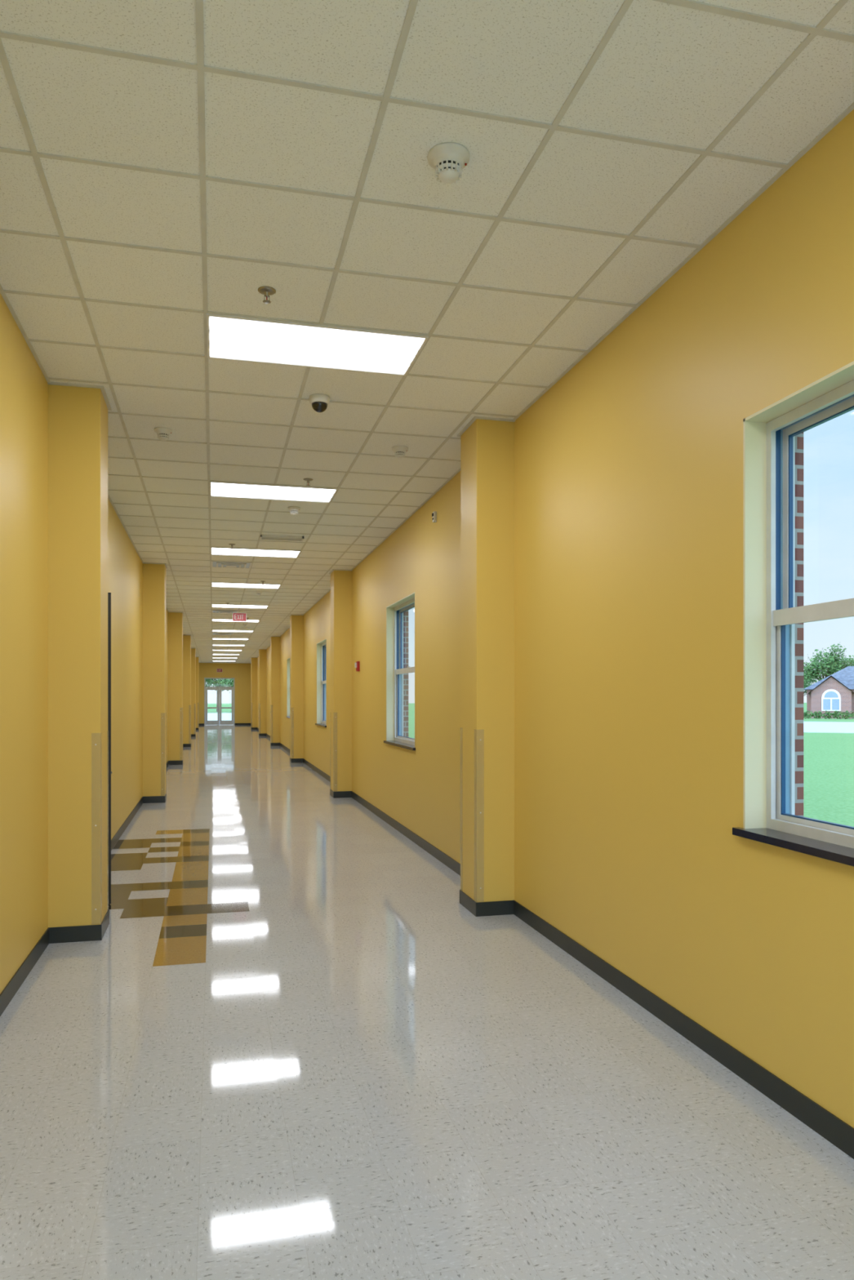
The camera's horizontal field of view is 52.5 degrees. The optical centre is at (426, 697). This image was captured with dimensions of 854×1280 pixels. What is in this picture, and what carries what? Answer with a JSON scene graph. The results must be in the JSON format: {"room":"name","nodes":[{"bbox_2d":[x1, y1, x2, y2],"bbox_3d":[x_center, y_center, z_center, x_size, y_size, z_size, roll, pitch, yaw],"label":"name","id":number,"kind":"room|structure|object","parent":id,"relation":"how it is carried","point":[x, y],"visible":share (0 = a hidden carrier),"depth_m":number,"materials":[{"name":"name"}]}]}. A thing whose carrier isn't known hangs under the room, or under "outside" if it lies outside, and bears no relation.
{"room":"school corridor","nodes":[
{"label":"school corridor","id":0,"kind":"room"},
{"bbox_2d":[0,293,168,994],"bbox_3d":[-7.010,-0.227,23.583,0.250,3.633,55.150,0,0,-14],"label":"wall","id":1,"kind":"structure","parent":0,"point":[24,387],"depth_m":5.05,"materials":[{"name":"yellow paint"}]},
{"bbox_2d":[48,384,107,927],"bbox_3d":[-2.354,-0.227,5.857,0.330,3.633,0.420,0,0,-14],"label":"pilaster","id":2,"kind":"object","parent":1,"relation":"attached to","point":[77,416],"visible":0.81,"depth_m":5.66,"materials":[{"name":"yellow paint"}]},
{"bbox_2d":[0,727,199,1016],"bbox_3d":[-6.729,1.539,23.652,0.328,0.102,55.150,0,0,-14],"label":"baseboard","id":3,"kind":"structure","parent":1,"relation":"attached to","point":[89,932],"depth_m":5.63,"materials":[{"name":"rubber"}]},
{"bbox_2d":[142,563,165,796],"bbox_3d":[-4.196,-0.227,13.333,0.330,3.633,0.420,0,0,-14],"label":"pilaster","id":4,"kind":"object","parent":1,"relation":"attached to","point":[153,575],"visible":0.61,"depth_m":13.13,"materials":[{"name":"yellow paint"}]},
{"bbox_2d":[168,612,182,760],"bbox_3d":[-6.038,-0.227,20.810,0.330,3.633,0.420,0,0,-14],"label":"pilaster","id":5,"kind":"object","parent":1,"relation":"attached to","point":[175,620],"visible":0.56,"depth_m":20.61,"materials":[{"name":"yellow paint"}]},
{"bbox_2d":[182,635,191,743],"bbox_3d":[-7.880,-0.227,28.286,0.330,3.633,0.420,0,0,-14],"label":"pilaster","id":6,"kind":"object","parent":1,"relation":"attached to","point":[186,638],"visible":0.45,"depth_m":28.09,"materials":[{"name":"yellow paint"}]},
{"bbox_2d":[191,648,195,733],"bbox_3d":[-9.722,-0.227,35.763,0.330,3.633,0.420,0,0,-14],"label":"pilaster","id":7,"kind":"object","parent":1,"relation":"attached to","point":[193,650],"visible":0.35,"depth_m":35.58,"materials":[{"name":"yellow paint"}]},
{"bbox_2d":[195,657,198,728],"bbox_3d":[-11.563,-0.227,43.239,0.330,3.633,0.420,0,0,-14],"label":"pilaster","id":8,"kind":"object","parent":1,"relation":"attached to","point":[197,658],"visible":0.45,"depth_m":43.06,"materials":[{"name":"yellow paint"}]},
{"bbox_3d":[-3.131,0.360,7.870,0.265,2.460,0.940,0,0,-14],"label":"door","id":9,"kind":"structure","parent":1,"relation":"in","visible":0},
{"bbox_2d":[107,592,111,903],"bbox_3d":[-2.653,0.386,7.053,0.068,2.392,0.900,0,0,-28],"label":"leaf","id":10,"kind":"object","parent":9,"relation":"attached to","point":[109,772],"visible":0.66,"depth_m":6.66,"materials":[{"name":"metal"}]},
{"bbox_2d":[198,662,250,723],"bbox_3d":[-11.965,-0.227,50.890,3.690,3.633,0.250,0,0,-14],"label":"wall","id":11,"kind":"structure","parent":0,"point":[242,671],"depth_m":50.95,"materials":[{"name":"yellow paint"}]},
{"bbox_2d":[204,677,235,724],"bbox_3d":[-12.153,0.200,50.797,1.740,2.780,0.120,0,0,-14],"label":"end door","id":12,"kind":"structure","parent":11,"relation":"in","point":[219,722],"depth_m":50.79,"materials":[{"name":"metal"}]},
{"bbox_2d":[198,723,250,724],"bbox_3d":[-11.934,1.539,50.765,3.190,0.102,0.008,0,0,-14],"label":"baseboard","id":13,"kind":"structure","parent":11,"relation":"attached to","point":[198,723],"depth_m":50.99,"materials":[{"name":"rubber"}]},
{"bbox_2d":[212,653,239,654],"bbox_3d":[-9.405,-2.036,40.562,1.210,0.014,0.600,0,0,-14],"label":"ceiling light fixture","id":14,"kind":"object","parent":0,"point":[212,654],"depth_m":40.34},
{"bbox_2d":[212,649,241,650],"bbox_3d":[-8.530,-2.036,37.008,1.210,0.014,0.600,0,0,-14],"label":"ceiling light fixture","id":15,"kind":"object","parent":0,"point":[212,650],"depth_m":36.89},
{"bbox_2d":[0,0,853,663],"bbox_3d":[-5.339,-2.187,23.994,3.790,0.312,55.750,0,0,-14],"label":"ceiling","id":16,"kind":"structure","parent":0,"point":[668,73],"depth_m":3.59,"materials":[{"name":"tile"}]},
{"bbox_2d":[154,426,173,440],"bbox_3d":[-2.007,-2.003,6.601,0.136,0.080,0.136,0,0,-14],"label":"smoke detector","id":17,"kind":"object","parent":16,"relation":"attached to","point":[163,433],"visible":1,"depth_m":6.57,"materials":[{"name":"white plastic"}]},
{"bbox_2d":[212,632,231,635],"bbox_3d":[-6.512,-2.024,27.542,0.600,0.035,0.600,0,0,-14],"label":"ceiling vent","id":18,"kind":"object","parent":16,"relation":"in","point":[215,633],"visible":1,"depth_m":27.49,"materials":[{"name":"white metal"}]},
{"bbox_2d":[212,609,238,613],"bbox_3d":[-4.766,-2.024,20.454,0.600,0.035,0.600,0,0,-14],"label":"ceiling vent","id":19,"kind":"object","parent":16,"relation":"in","point":[213,611],"visible":0.91,"depth_m":20.32,"materials":[{"name":"white metal"}]},
{"bbox_2d":[212,644,244,645],"bbox_3d":[-7.654,-2.036,33.454,1.210,0.014,0.600,0,0,-14],"label":"ceiling light fixture","id":20,"kind":"object","parent":16,"relation":"in","point":[212,644],"depth_m":33.46,"materials":[{"name":"white plastic"}]},
{"bbox_2d":[212,638,248,639],"bbox_3d":[-6.779,-2.036,29.900,1.210,0.014,0.600,0,0,-14],"label":"ceiling light fixture","id":21,"kind":"object","parent":16,"relation":"in","point":[212,638],"depth_m":29.76,"materials":[{"name":"white plastic"}]},
{"bbox_2d":[210,560,252,568],"bbox_3d":[-2.990,-2.024,13.244,0.600,0.035,0.600,0,0,-14],"label":"ceiling vent","id":22,"kind":"object","parent":16,"relation":"in","point":[214,563],"visible":1,"depth_m":13.19,"materials":[{"name":"white metal"}]},
{"bbox_2d":[212,630,253,632],"bbox_3d":[-5.903,-2.036,26.347,1.210,0.014,0.600,0,0,-14],"label":"ceiling light fixture","id":23,"kind":"object","parent":16,"relation":"in","point":[249,631],"depth_m":26.48,"materials":[{"name":"white plastic"}]},
{"bbox_2d":[212,618,259,622],"bbox_3d":[-5.028,-2.036,22.793,1.210,0.014,0.600,0,0,-14],"label":"ceiling light fixture","id":24,"kind":"object","parent":16,"relation":"in","point":[213,620],"depth_m":22.84,"materials":[{"name":"white plastic"}]},
{"bbox_2d":[232,609,246,622],"bbox_3d":[-4.360,-1.911,20.165,0.320,0.263,0.065,0,0,-14],"label":"exit sign","id":25,"kind":"object","parent":16,"relation":"hanging from","point":[239,616],"visible":1,"depth_m":20.14,"materials":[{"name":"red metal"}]},
{"bbox_2d":[211,604,268,608],"bbox_3d":[-4.153,-2.036,19.239,1.210,0.014,0.600,0,0,-14],"label":"ceiling light fixture","id":26,"kind":"object","parent":16,"relation":"in","point":[212,605],"depth_m":19.18,"materials":[{"name":"white plastic"}]},
{"bbox_2d":[211,582,280,588],"bbox_3d":[-3.277,-2.036,15.685,1.210,0.014,0.600,0,0,-14],"label":"ceiling light fixture","id":27,"kind":"object","parent":16,"relation":"in","point":[213,584],"depth_m":15.70,"materials":[{"name":"white plastic"}]},
{"bbox_2d":[210,546,301,558],"bbox_3d":[-2.402,-2.036,12.132,1.210,0.014,0.600,0,0,-14],"label":"ceiling light fixture","id":28,"kind":"object","parent":16,"relation":"in","point":[214,550],"depth_m":12.09,"materials":[{"name":"white plastic"}]},
{"bbox_2d":[254,591,262,595],"bbox_3d":[-3.227,-2.003,16.610,0.136,0.080,0.136,0,0,-14],"label":"smoke detector","id":29,"kind":"object","parent":16,"relation":"attached to","point":[258,593],"visible":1,"depth_m":16.57,"materials":[{"name":"white plastic"}]},
{"bbox_2d":[257,286,275,303],"bbox_3d":[-0.802,-2.013,4.344,0.090,0.059,0.090,0,0,-14],"label":"sprinkler head","id":30,"kind":"object","parent":16,"relation":"attached to","point":[267,291],"visible":1,"depth_m":4.33},
{"bbox_2d":[209,480,337,502],"bbox_3d":[-1.526,-2.036,8.578,1.210,0.014,0.600,0,0,-14],"label":"ceiling light fixture","id":31,"kind":"object","parent":16,"relation":"in","point":[217,489],"depth_m":8.55,"materials":[{"name":"white plastic"}]},
{"bbox_2d":[259,534,303,541],"bbox_3d":[-1.839,-2.027,10.979,0.540,0.030,0.200,0,0,-14],"label":"ceiling vent","id":32,"kind":"object","parent":16,"relation":"in","point":[272,537],"visible":1,"depth_m":10.93,"materials":[{"name":"white metal"}]},
{"bbox_2d":[287,506,300,515],"bbox_3d":[-1.426,-2.003,9.299,0.136,0.080,0.136,0,0,-14],"label":"smoke detector","id":33,"kind":"object","parent":16,"relation":"attached to","point":[294,510],"visible":1,"depth_m":9.26,"materials":[{"name":"white plastic"}]},
{"bbox_2d":[303,478,312,485],"bbox_3d":[-1.110,-2.013,8.100,0.090,0.059,0.090,0,0,-14],"label":"sprinkler head","id":34,"kind":"object","parent":16,"relation":"attached to","point":[308,480],"visible":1,"depth_m":8.09},
{"bbox_2d":[206,313,428,376],"bbox_3d":[-0.651,-2.036,5.024,1.210,0.014,0.600,0,0,-14],"label":"ceiling light fixture","id":35,"kind":"object","parent":16,"relation":"in","point":[235,338],"depth_m":4.99,"materials":[{"name":"white plastic"}]},
{"bbox_2d":[309,393,329,412],"bbox_3d":[-0.729,-1.992,5.886,0.140,0.102,0.140,0,0,-14],"label":"dome camera","id":36,"kind":"object","parent":16,"relation":"attached to","point":[319,402],"visible":1,"depth_m":5.84,"materials":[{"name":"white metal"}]},
{"bbox_2d":[391,445,408,457],"bbox_3d":[-0.221,-2.003,7.083,0.136,0.080,0.136,0,0,-14],"label":"smoke detector","id":37,"kind":"object","parent":16,"relation":"attached to","point":[399,451],"visible":1,"depth_m":7.05,"materials":[{"name":"white plastic"}]},
{"bbox_2d":[0,0,853,663],"bbox_3d":[-5.339,-2.040,23.994,3.190,0.006,55.150,0,0,-14],"label":"grid","id":38,"kind":"object","parent":16,"relation":"attached to","point":[813,31],"depth_m":3.81,"materials":[{"name":"white metal"}]},
{"bbox_2d":[427,142,470,184],"bbox_3d":[0.082,-1.996,3.264,0.160,0.094,0.160,0,0,-14],"label":"smoke detector","id":39,"kind":"object","parent":16,"relation":"attached to","point":[448,159],"visible":1,"depth_m":3.23,"materials":[{"name":"white plastic"}]},
{"bbox_2d":[0,724,853,1279],"bbox_3d":[-5.339,1.715,23.994,3.790,0.250,55.750,0,0,-14],"label":"floor","id":40,"kind":"structure","parent":0,"point":[363,1073],"depth_m":3.41,"materials":[{"name":"white tile"}]},
{"bbox_2d":[107,828,248,966],"bbox_3d":[-2.315,1.589,7.787,1.290,0.001,5.490,0,0,-14],"label":"accent tiles","id":41,"kind":"structure","parent":40,"relation":"on","point":[182,940],"depth_m":6.84,"materials":[{"name":"brown tile"}]},
{"bbox_2d":[250,109,853,1128],"bbox_3d":[-3.708,-0.227,24.396,0.170,3.633,55.150,0,0,-14],"label":"wall","id":42,"kind":"structure","parent":0,"point":[628,468],"depth_m":4.31,"materials":[{"name":"yellow paint"}]},
{"bbox_2d":[251,657,257,727],"bbox_3d":[-8.752,-0.227,43.932,0.300,3.633,0.420,0,0,-14],"label":"pilaster","id":43,"kind":"object","parent":42,"relation":"attached to","point":[254,660],"visible":0.95,"depth_m":43.73,"materials":[{"name":"yellow paint"}]},
{"bbox_2d":[258,648,266,733],"bbox_3d":[-6.911,-0.227,36.455,0.300,3.633,0.420,0,0,-14],"label":"pilaster","id":44,"kind":"object","parent":42,"relation":"attached to","point":[262,653],"visible":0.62,"depth_m":36.25,"materials":[{"name":"yellow paint"}]},
{"bbox_2d":[270,636,279,742],"bbox_3d":[-5.069,-0.227,28.979,0.300,3.633,0.420,0,0,-14],"label":"pilaster","id":45,"kind":"object","parent":42,"relation":"attached to","point":[274,641],"visible":0.89,"depth_m":28.77,"materials":[{"name":"yellow paint"}]},
{"bbox_2d":[289,615,303,758],"bbox_3d":[-3.227,-0.227,21.502,0.300,3.633,0.420,0,0,-14],"label":"pilaster","id":46,"kind":"object","parent":42,"relation":"attached to","point":[296,622],"visible":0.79,"depth_m":21.30,"materials":[{"name":"yellow paint"}]},
{"bbox_2d":[315,723,326,727],"bbox_3d":[-2.032,0.570,17.821,0.340,0.050,1.690,0,0,-14],"label":"window sill","id":47,"kind":"structure","parent":42,"relation":"attached to","point":[317,724],"depth_m":17.80,"materials":[{"name":"grey stone"}]},
{"bbox_2d":[321,641,326,724],"bbox_3d":[-2.015,-0.303,17.826,0.115,1.697,1.616,0,0,-14],"label":"window","id":48,"kind":"structure","parent":42,"relation":"in","point":[323,645],"depth_m":18.57,"materials":[{"name":"metal"}]},
{"bbox_2d":[330,570,351,791],"bbox_3d":[-1.385,-0.227,14.026,0.300,3.633,0.420,0,0,-14],"label":"pilaster","id":49,"kind":"object","parent":42,"relation":"attached to","point":[340,580],"visible":0.86,"depth_m":13.82,"materials":[{"name":"yellow paint"}]},
{"bbox_2d":[354,661,359,671],"bbox_3d":[-1.061,-0.480,13.158,0.065,0.150,0.110,0,0,-14],"label":"fire alarm strobe","id":50,"kind":"object","parent":42,"relation":"attached to","point":[357,664],"visible":1,"depth_m":13.11,"materials":[{"name":"red plastic"}]},
{"bbox_2d":[383,740,415,750],"bbox_3d":[-0.190,0.570,10.345,0.340,0.050,1.690,0,0,-14],"label":"window sill","id":51,"kind":"structure","parent":42,"relation":"attached to","point":[408,746],"depth_m":10.24,"materials":[{"name":"grey stone"}]},
{"bbox_2d":[394,598,414,745],"bbox_3d":[-0.173,-0.303,10.349,0.115,1.697,1.616,0,0,-14],"label":"window frame","id":52,"kind":"structure","parent":42,"relation":"in","point":[399,670],"depth_m":11.08,"materials":[{"name":"metal"}]},
{"bbox_2d":[431,511,436,522],"bbox_3d":[0.071,-1.800,8.617,0.040,0.100,0.060,0,0,-14],"label":"wall sensor","id":53,"kind":"object","parent":42,"relation":"attached to","point":[434,513],"visible":1,"depth_m":8.59,"materials":[{"name":"white plastic"}]},
{"bbox_2d":[460,418,514,902],"bbox_3d":[0.457,-0.227,6.549,0.300,3.633,0.420,0,0,-14],"label":"pilaster","id":54,"kind":"object","parent":42,"relation":"attached to","point":[486,446],"visible":0.97,"depth_m":6.36,"materials":[{"name":"yellow paint"}]},
{"bbox_2d":[250,723,853,1159],"bbox_3d":[-3.935,1.539,24.340,0.298,0.102,55.150,0,0,-14],"label":"baseboard","id":55,"kind":"structure","parent":42,"relation":"attached to","point":[827,1125],"depth_m":4.23,"materials":[{"name":"rubber"}]},
{"bbox_2d":[287,360,853,828],"bbox_3d":[-3.962,-0.310,25.276,0.101,1.710,47.820,0,0,-14],"label":"window reveals","id":56,"kind":"object","parent":42,"relation":"in","point":[754,426],"depth_m":3.62,"materials":[{"name":"paint"}]},
{"bbox_2d":[732,826,853,866],"bbox_3d":[1.652,0.570,2.868,0.340,0.050,1.690,0,0,-14],"label":"window sill","id":57,"kind":"structure","parent":42,"relation":"attached to","point":[827,851],"depth_m":3.28,"materials":[{"name":"black stone"}]},
{"bbox_2d":[766,379,853,848],"bbox_3d":[1.669,-0.303,2.873,0.115,1.697,1.616,0,0,-14],"label":"window","id":58,"kind":"structure","parent":42,"relation":"in","point":[782,615],"depth_m":3.60,"materials":[{"name":"metal"}]},
{"bbox_2d":[403,432,803,816],"bbox_3d":[-3.563,-0.326,24.432,0.110,4.633,55.150,0,0,-14],"label":"brick","id":59,"kind":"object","parent":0,"point":[798,439],"depth_m":3.69,"materials":[{"name":"brown brick"}]},
{"label":"outside","id":60,"kind":"structure","parent":0,"visible":0},
{"bbox_2d":[207,702,853,826],"bbox_3d":[30.609,1.890,84.783,500.000,0.001,450.000,0,0,-14],"label":"lawn","id":61,"kind":"structure","parent":60,"point":[828,757],"depth_m":22.17,"materials":[{"name":"green plant"}]},
{"bbox_2d":[205,679,219,686],"bbox_3d":[-29.295,-1.038,108.478,7.394,5.856,7.251,0,0,-14],"label":"tree","id":62,"kind":"object","parent":61,"relation":"on","point":[206,680],"visible":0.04,"depth_m":109.51,"materials":[{"name":"green plant"}]},
{"bbox_2d":[206,679,226,711],"bbox_3d":[-28.209,-1.681,118.593,6.749,7.141,6.238,0,0,-14],"label":"tree","id":63,"kind":"object","parent":61,"relation":"on","point":[220,680],"visible":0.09,"depth_m":117.92,"materials":[{"name":"green plant"}]},
{"bbox_2d":[207,712,231,720],"bbox_3d":[-20.931,1.770,72.421,22.000,0.240,45.650,0,0,-14],"label":"parking lot","id":64,"kind":"structure","parent":61,"relation":"on","point":[211,716],"depth_m":77.86,"materials":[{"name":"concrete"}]},
{"bbox_2d":[217,679,233,693],"bbox_3d":[-22.241,-0.977,105.956,6.644,5.733,6.262,0,0,-14],"label":"tree","id":65,"kind":"object","parent":61,"relation":"on","point":[230,682],"visible":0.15,"depth_m":105.13,"materials":[{"name":"green plant"}]},
{"bbox_2d":[803,673,812,696],"bbox_3d":[39.588,-0.526,92.993,3.849,4.832,4.028,0,0,-14],"label":"tree","id":66,"kind":"object","parent":61,"relation":"on","point":[806,683],"visible":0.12,"depth_m":92.62,"materials":[{"name":"green plant"}]},
{"bbox_2d":[803,660,817,686],"bbox_3d":[47.961,-1.577,112.120,6.488,6.933,6.422,0,0,-14],"label":"tree","id":67,"kind":"object","parent":61,"relation":"on","point":[804,663],"visible":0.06,"depth_m":110.29,"materials":[{"name":"green plant"}]},
{"bbox_2d":[803,644,846,680],"bbox_3d":[46.680,-2.298,102.055,5.132,8.376,5.928,0,0,-14],"label":"tree","id":68,"kind":"object","parent":61,"relation":"on","point":[828,664],"visible":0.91,"depth_m":101.23,"materials":[{"name":"green plant"}]},
{"bbox_2d":[803,666,853,718],"bbox_3d":[45.044,-0.610,82.403,16.900,5.000,11.250,0,0,25],"label":"brick house","id":69,"kind":"structure","parent":61,"relation":"on","point":[835,691],"depth_m":80.43,"materials":[{"name":"brick"}]},
{"bbox_2d":[803,710,853,719],"bbox_3d":[40.160,1.536,76.331,21.117,0.976,1.233,0,0,25],"label":"hedge","id":70,"kind":"object","parent":61,"relation":"on","point":[836,713],"visible":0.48,"depth_m":78.09,"materials":[{"name":"green plant"}]},
{"bbox_2d":[835,653,853,671],"bbox_3d":[51.008,-1.760,104.339,5.161,7.300,5.331,0,0,-14],"label":"tree","id":71,"kind":"object","parent":61,"relation":"on","point":[844,662],"visible":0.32,"depth_m":103.83,"materials":[{"name":"green plant"}]},
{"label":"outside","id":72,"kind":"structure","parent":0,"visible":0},
{"bbox_2d":[803,721,853,733],"bbox_3d":[37.315,1.883,52.651,67.000,0.015,23.000,0,0,25],"label":"road","id":73,"kind":"structure","parent":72,"point":[808,726],"depth_m":56.08,"materials":[{"name":"concrete"}]}
]}

